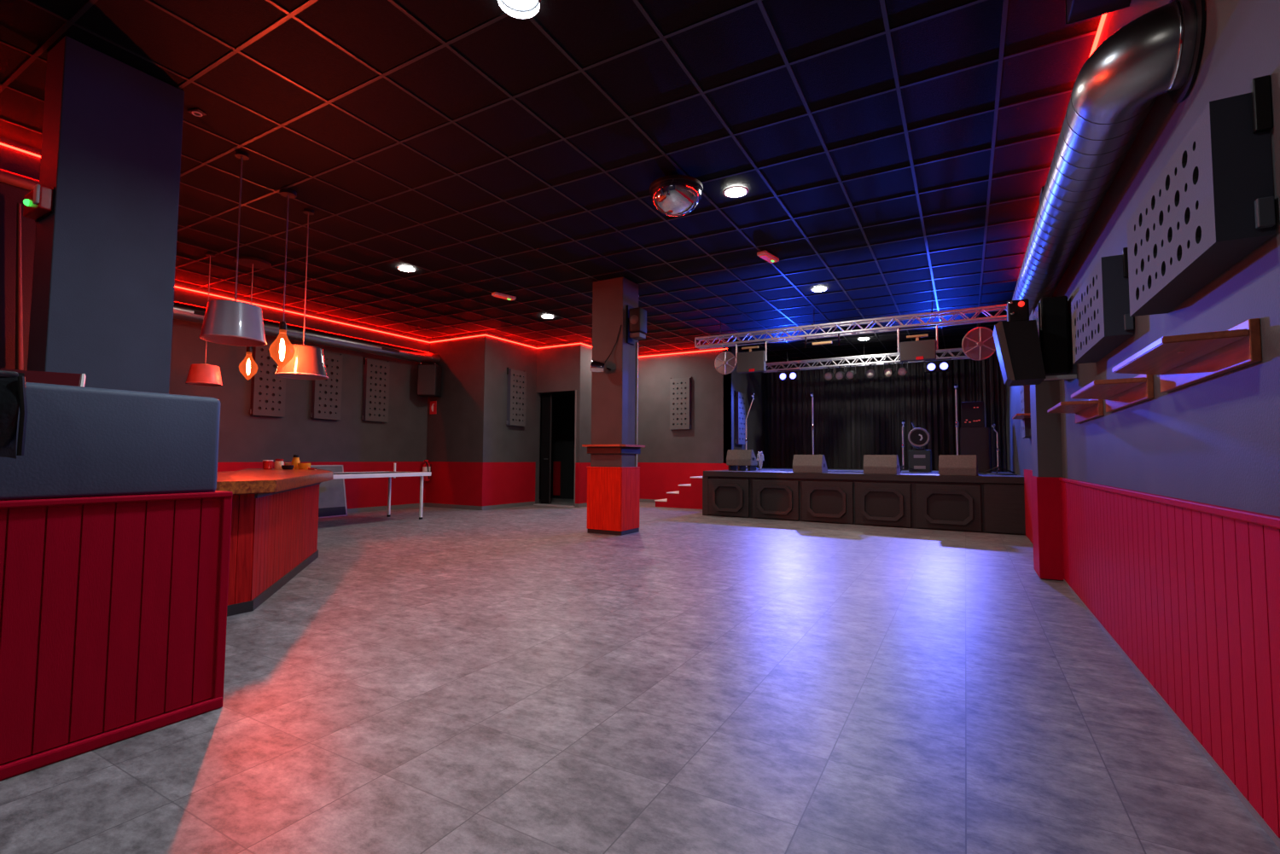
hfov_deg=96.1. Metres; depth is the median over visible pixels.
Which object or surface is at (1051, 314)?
loudspeaker
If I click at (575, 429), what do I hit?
door frame
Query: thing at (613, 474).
pillar
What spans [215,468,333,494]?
countertop
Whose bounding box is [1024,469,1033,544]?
trim
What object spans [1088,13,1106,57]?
led strip
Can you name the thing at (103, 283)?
column
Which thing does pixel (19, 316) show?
strap
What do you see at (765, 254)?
emergency light
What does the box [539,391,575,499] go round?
door
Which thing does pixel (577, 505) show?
baseboard
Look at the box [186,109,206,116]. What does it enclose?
ceiling hook
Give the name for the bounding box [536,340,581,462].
wall
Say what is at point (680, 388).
acoustic panel
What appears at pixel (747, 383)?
wall
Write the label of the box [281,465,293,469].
ashtray
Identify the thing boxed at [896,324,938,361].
floodlight
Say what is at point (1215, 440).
wall
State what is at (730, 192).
diffuser
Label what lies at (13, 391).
loudspeaker
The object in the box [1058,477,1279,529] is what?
trim
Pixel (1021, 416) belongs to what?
wall shelf
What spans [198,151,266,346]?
pendant lamp
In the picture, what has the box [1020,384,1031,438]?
acoustic panel
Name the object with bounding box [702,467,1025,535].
stage
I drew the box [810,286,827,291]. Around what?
recessed light
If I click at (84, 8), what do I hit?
grid
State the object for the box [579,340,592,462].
wall
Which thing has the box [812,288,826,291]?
diffuser
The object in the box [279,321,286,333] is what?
socket
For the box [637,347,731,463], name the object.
wall
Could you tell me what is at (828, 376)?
lamp
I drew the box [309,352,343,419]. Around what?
acoustic panel
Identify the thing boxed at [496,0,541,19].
recessed light
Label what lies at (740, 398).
acoustic panel
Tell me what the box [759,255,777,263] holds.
diffuser
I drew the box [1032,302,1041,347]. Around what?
grille
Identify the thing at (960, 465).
stage monitor
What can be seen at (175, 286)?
led strip
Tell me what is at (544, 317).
diffuser
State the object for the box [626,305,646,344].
speaker
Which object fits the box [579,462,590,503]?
trim
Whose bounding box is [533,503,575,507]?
trim
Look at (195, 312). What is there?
grille
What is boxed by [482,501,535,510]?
baseboard
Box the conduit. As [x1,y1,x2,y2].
[635,342,638,466]
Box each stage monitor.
[726,449,757,471]
[792,454,827,473]
[863,454,900,474]
[938,454,977,476]
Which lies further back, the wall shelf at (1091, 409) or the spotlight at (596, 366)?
the spotlight at (596, 366)
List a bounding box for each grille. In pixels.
[193,310,205,315]
[381,347,399,353]
[417,365,435,395]
[992,324,1009,384]
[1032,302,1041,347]
[1039,186,1044,203]
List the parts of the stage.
corner post, octagon moulding, panel, octagon moulding, panel, octagon moulding, panel, octagon moulding, panel, panel, octagon moulding, panel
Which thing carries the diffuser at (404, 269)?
attached to the recessed light at (407, 269)
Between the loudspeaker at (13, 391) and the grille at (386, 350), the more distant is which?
the grille at (386, 350)
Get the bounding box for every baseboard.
[347,502,424,513]
[424,502,482,510]
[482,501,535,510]
[575,502,587,507]
[639,499,656,502]
[1063,579,1279,849]
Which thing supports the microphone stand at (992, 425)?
on the stage
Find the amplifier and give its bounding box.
[908,448,931,472]
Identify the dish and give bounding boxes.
[297,463,310,469]
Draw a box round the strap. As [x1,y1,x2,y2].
[15,203,23,370]
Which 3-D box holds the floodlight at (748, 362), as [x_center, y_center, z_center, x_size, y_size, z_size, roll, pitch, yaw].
[1.975,-1.241,10.223,0.568,0.534,0.130,-1,-4,29]
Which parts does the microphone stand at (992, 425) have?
leg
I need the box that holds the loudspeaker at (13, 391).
[0,370,27,459]
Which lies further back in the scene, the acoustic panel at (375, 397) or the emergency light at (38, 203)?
the acoustic panel at (375, 397)
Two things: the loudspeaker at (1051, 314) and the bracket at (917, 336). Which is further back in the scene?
the bracket at (917, 336)
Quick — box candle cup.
[262,459,273,469]
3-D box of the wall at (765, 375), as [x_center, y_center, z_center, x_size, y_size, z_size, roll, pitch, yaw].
[5.645,0.016,13.912,5.630,3.668,0.140,-1,-4,29]
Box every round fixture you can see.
[714,347,736,374]
[961,323,995,360]
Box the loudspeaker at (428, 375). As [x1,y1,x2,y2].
[417,362,442,397]
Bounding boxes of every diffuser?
[398,267,414,271]
[494,295,512,300]
[503,0,536,9]
[541,315,552,318]
[725,187,746,197]
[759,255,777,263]
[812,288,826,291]
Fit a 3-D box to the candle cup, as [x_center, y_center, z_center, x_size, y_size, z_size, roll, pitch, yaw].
[-4.472,0.454,6.912,0.112,0.110,0.112,-1,-4,29]
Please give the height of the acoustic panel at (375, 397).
1.230 m
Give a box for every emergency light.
[23,184,54,222]
[491,291,516,300]
[756,250,779,263]
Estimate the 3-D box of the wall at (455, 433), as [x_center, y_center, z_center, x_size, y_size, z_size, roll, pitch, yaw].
[-3.904,-0.141,12.113,1.780,3.668,0.140,-1,-4,29]
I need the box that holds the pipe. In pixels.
[0,168,39,191]
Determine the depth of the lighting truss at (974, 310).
9.42 m
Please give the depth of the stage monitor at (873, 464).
9.24 m
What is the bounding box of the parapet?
[0,382,232,780]
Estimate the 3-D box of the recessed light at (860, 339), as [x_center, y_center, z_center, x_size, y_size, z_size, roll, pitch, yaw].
[4.739,-1.862,12.175,0.244,0.008,0.244,-1,-4,29]
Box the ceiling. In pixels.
[0,0,1102,361]
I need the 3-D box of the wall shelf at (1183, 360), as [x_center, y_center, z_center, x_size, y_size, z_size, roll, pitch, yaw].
[1.919,-0.229,2.096,0.210,0.125,0.890,-1,-4,29]
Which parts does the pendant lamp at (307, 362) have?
lamp shade, cord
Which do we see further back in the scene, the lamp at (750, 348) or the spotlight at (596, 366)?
the lamp at (750, 348)
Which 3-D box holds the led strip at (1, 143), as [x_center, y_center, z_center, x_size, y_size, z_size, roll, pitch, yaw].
[-5.843,-2.352,3.403,0.019,0.016,3.530,-1,-4,29]
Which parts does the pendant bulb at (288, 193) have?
bulb glass, cord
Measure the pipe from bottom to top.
0.114 m
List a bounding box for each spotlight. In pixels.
[590,325,621,372]
[1006,298,1029,321]
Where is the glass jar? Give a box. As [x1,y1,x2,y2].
[273,459,284,469]
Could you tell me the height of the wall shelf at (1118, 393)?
0.125 m
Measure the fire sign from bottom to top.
0.280 m
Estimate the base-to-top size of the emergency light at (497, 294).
0.066 m
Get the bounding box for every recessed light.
[396,266,416,272]
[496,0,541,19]
[541,314,554,318]
[722,186,748,197]
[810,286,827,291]
[857,337,869,340]
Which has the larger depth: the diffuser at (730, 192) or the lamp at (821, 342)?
the lamp at (821, 342)
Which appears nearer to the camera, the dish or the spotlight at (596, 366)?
the dish
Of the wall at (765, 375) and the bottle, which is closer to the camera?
the bottle
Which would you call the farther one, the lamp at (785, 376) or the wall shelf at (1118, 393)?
the lamp at (785, 376)
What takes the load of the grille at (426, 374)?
attached to the loudspeaker at (428, 375)
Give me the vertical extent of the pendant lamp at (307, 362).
1.745 m
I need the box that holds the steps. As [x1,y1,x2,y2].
[654,476,702,509]
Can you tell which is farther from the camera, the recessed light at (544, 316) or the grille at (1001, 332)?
the recessed light at (544, 316)
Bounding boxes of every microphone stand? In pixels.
[744,393,759,470]
[809,392,814,454]
[899,419,919,471]
[954,384,958,454]
[983,423,1014,473]
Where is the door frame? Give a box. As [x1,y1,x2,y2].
[573,389,579,506]
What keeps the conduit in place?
on the pillar at (613, 474)
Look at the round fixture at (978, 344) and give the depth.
8.53 m
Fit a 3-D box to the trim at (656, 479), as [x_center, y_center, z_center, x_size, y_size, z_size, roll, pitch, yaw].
[0.847,1.278,13.476,2.628,0.880,0.012,-1,-4,29]
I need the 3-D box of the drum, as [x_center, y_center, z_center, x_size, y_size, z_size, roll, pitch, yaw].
[5.323,0.152,11.003,0.376,0.484,0.254,-1,-3,17]
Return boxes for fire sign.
[429,401,436,414]
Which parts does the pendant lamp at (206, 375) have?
lamp shade, cord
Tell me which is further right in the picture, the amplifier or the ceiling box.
the ceiling box
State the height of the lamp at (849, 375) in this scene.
0.319 m
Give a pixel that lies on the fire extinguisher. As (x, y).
(426, 467)
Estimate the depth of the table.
9.61 m
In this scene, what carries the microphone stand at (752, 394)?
on the stage
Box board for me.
[310,465,347,518]
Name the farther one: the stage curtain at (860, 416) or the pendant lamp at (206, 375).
the stage curtain at (860, 416)
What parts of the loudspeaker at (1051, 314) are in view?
wall plate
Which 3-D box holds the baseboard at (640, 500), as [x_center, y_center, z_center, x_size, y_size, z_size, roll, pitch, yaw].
[0.845,1.758,13.448,2.625,0.080,0.015,-1,-4,29]
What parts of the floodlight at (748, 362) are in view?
yoke arm, yoke arm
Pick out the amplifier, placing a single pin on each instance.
(920, 460)
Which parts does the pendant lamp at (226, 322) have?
lamp shade, cord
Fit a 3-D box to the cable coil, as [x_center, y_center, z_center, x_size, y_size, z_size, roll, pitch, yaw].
[2.310,0.644,11.024,0.126,0.356,0.149,-1,-4,29]
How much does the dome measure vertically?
0.313 m
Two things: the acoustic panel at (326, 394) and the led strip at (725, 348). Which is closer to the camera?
the acoustic panel at (326, 394)
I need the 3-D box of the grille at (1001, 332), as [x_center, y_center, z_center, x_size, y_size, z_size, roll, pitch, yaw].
[2.950,-0.587,4.704,0.088,0.440,0.390,-1,-4,29]
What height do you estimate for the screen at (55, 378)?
0.421 m
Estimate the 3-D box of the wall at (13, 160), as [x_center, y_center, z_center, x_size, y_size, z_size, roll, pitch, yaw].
[-6.239,-0.659,2.793,0.140,3.668,4.850,-1,-4,29]
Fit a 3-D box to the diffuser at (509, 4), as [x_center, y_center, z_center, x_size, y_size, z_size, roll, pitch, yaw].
[-0.667,-2.380,3.172,0.200,0.001,0.200,-1,-4,29]
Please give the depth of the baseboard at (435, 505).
11.88 m
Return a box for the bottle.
[291,454,300,469]
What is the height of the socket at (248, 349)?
0.110 m
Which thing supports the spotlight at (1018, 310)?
on the loudspeaker at (1017, 344)
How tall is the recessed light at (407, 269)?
0.008 m
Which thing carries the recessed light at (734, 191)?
in the ceiling
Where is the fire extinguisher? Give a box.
[422,459,430,481]
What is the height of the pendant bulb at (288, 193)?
1.718 m
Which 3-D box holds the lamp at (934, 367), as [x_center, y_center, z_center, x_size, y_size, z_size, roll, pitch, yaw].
[6.161,-1.270,11.902,0.520,0.256,0.175,-1,-4,29]
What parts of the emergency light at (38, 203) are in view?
mount plate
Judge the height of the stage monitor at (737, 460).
0.411 m
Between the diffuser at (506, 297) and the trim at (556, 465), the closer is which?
the diffuser at (506, 297)
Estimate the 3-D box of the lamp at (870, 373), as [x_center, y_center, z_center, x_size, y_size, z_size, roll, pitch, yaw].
[5.037,-1.208,12.552,0.228,0.319,0.321,-1,-4,29]
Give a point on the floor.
(522, 679)
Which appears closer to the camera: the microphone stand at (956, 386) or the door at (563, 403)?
the microphone stand at (956, 386)
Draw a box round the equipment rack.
[960,401,991,473]
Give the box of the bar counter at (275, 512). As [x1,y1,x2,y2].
[215,468,333,616]
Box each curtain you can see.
[767,351,981,470]
[980,349,1006,471]
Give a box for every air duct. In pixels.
[173,301,440,365]
[1012,0,1205,316]
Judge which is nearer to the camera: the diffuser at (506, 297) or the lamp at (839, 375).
the diffuser at (506, 297)
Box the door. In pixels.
[540,394,552,504]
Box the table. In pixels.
[332,463,431,519]
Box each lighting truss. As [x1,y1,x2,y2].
[694,295,1006,349]
[763,343,969,372]
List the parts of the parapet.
skirting, cap rail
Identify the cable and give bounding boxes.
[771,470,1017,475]
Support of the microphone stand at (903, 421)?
on the stage
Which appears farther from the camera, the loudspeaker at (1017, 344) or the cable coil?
the cable coil
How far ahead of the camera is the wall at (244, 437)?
10.11 m
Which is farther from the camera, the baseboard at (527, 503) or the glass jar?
the baseboard at (527, 503)
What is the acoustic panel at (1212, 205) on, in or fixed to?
attached to the wall at (1215, 440)
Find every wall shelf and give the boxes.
[1012,413,1030,419]
[1047,399,1103,423]
[1070,374,1154,412]
[1111,318,1262,392]
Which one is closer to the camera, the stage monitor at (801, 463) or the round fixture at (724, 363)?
the stage monitor at (801, 463)
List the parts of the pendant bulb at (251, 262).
bulb glass, cord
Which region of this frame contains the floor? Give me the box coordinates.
[0,498,1279,853]
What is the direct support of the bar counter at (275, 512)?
on the floor
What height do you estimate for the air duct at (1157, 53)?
0.400 m
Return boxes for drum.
[907,422,930,448]
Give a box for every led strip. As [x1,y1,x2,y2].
[0,142,40,157]
[174,285,592,349]
[638,348,727,357]
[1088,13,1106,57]
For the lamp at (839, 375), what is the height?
0.319 m
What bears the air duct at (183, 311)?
attached to the wall at (455, 433)
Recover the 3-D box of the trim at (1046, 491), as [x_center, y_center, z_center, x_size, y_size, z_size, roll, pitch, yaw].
[3.803,0.916,5.365,0.192,0.905,0.524,-1,-4,29]
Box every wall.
[0,136,40,370]
[168,281,429,462]
[426,331,485,462]
[482,331,540,504]
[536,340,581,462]
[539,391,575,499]
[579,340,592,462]
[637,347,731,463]
[723,346,764,468]
[763,347,961,470]
[1005,0,1279,517]
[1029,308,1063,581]
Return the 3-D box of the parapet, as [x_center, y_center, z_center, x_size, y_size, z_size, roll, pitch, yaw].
[-3.107,0.443,0.991,0.896,1.312,3.910,-1,-4,29]
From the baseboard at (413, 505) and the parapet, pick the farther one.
the baseboard at (413, 505)
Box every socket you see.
[246,346,251,354]
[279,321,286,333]
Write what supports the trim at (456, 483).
attached to the wall at (455, 433)
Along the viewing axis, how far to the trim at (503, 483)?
12.16 m
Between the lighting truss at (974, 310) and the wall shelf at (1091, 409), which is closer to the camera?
the wall shelf at (1091, 409)
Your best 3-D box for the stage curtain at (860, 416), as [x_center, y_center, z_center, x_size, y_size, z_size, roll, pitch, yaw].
[5.353,-0.339,13.613,4.750,2.660,0.117,-1,-4,29]
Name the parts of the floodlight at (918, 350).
yoke arm, yoke arm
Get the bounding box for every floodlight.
[735,341,767,373]
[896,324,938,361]
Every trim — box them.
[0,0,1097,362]
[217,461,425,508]
[424,461,482,506]
[481,462,535,506]
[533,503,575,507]
[552,461,560,495]
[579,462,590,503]
[637,462,728,500]
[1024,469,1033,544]
[1030,476,1064,580]
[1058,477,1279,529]
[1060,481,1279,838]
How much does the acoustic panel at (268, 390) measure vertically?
1.230 m
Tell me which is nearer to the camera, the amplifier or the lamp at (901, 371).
the amplifier
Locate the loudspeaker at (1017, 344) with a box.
[992,320,1076,386]
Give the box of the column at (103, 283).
[27,35,184,394]
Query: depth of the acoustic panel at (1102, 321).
3.02 m
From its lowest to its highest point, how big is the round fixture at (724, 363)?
0.532 m
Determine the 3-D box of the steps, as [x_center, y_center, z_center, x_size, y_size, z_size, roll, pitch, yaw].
[1.270,1.420,12.636,1.632,0.672,0.984,-1,-4,29]
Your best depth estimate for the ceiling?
4.71 m
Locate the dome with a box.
[649,174,703,216]
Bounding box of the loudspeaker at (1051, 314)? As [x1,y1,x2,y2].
[1032,296,1070,381]
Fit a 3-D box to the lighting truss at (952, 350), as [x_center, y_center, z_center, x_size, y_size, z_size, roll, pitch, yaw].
[4.975,-1.602,12.693,4.674,0.477,0.245,-1,-4,29]
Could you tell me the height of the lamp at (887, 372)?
0.319 m
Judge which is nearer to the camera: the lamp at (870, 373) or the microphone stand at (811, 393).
the microphone stand at (811, 393)
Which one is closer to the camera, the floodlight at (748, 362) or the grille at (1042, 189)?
the grille at (1042, 189)
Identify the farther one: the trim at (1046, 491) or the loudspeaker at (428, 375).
the loudspeaker at (428, 375)
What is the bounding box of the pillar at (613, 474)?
[581,276,645,535]
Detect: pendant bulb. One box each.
[234,256,271,380]
[268,188,296,367]
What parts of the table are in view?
edge frame, leg, net post, leg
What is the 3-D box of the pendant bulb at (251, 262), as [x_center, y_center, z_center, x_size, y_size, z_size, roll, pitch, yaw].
[-5.099,-1.395,7.528,0.400,1.573,0.396,-1,-4,29]
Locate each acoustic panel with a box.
[249,343,285,417]
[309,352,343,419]
[361,357,389,422]
[506,367,526,426]
[669,376,692,430]
[734,390,745,444]
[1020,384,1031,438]
[1070,247,1134,364]
[1126,75,1275,316]
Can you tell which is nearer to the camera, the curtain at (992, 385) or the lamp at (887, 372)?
the curtain at (992, 385)
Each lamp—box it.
[185,251,222,386]
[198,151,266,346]
[274,208,328,379]
[741,345,758,351]
[777,369,799,381]
[804,333,840,348]
[823,366,833,380]
[834,366,844,380]
[844,365,856,379]
[865,364,876,378]
[883,362,895,377]
[896,361,907,376]
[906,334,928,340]
[923,358,952,372]
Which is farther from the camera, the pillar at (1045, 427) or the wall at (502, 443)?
the wall at (502, 443)
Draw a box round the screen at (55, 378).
[0,368,86,386]
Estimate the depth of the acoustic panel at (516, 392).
12.34 m
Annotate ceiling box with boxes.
[1064,0,1130,25]
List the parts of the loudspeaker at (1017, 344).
trim, mounting arm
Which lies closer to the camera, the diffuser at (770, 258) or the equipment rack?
the diffuser at (770, 258)
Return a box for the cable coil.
[756,451,764,470]
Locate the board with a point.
(332, 503)

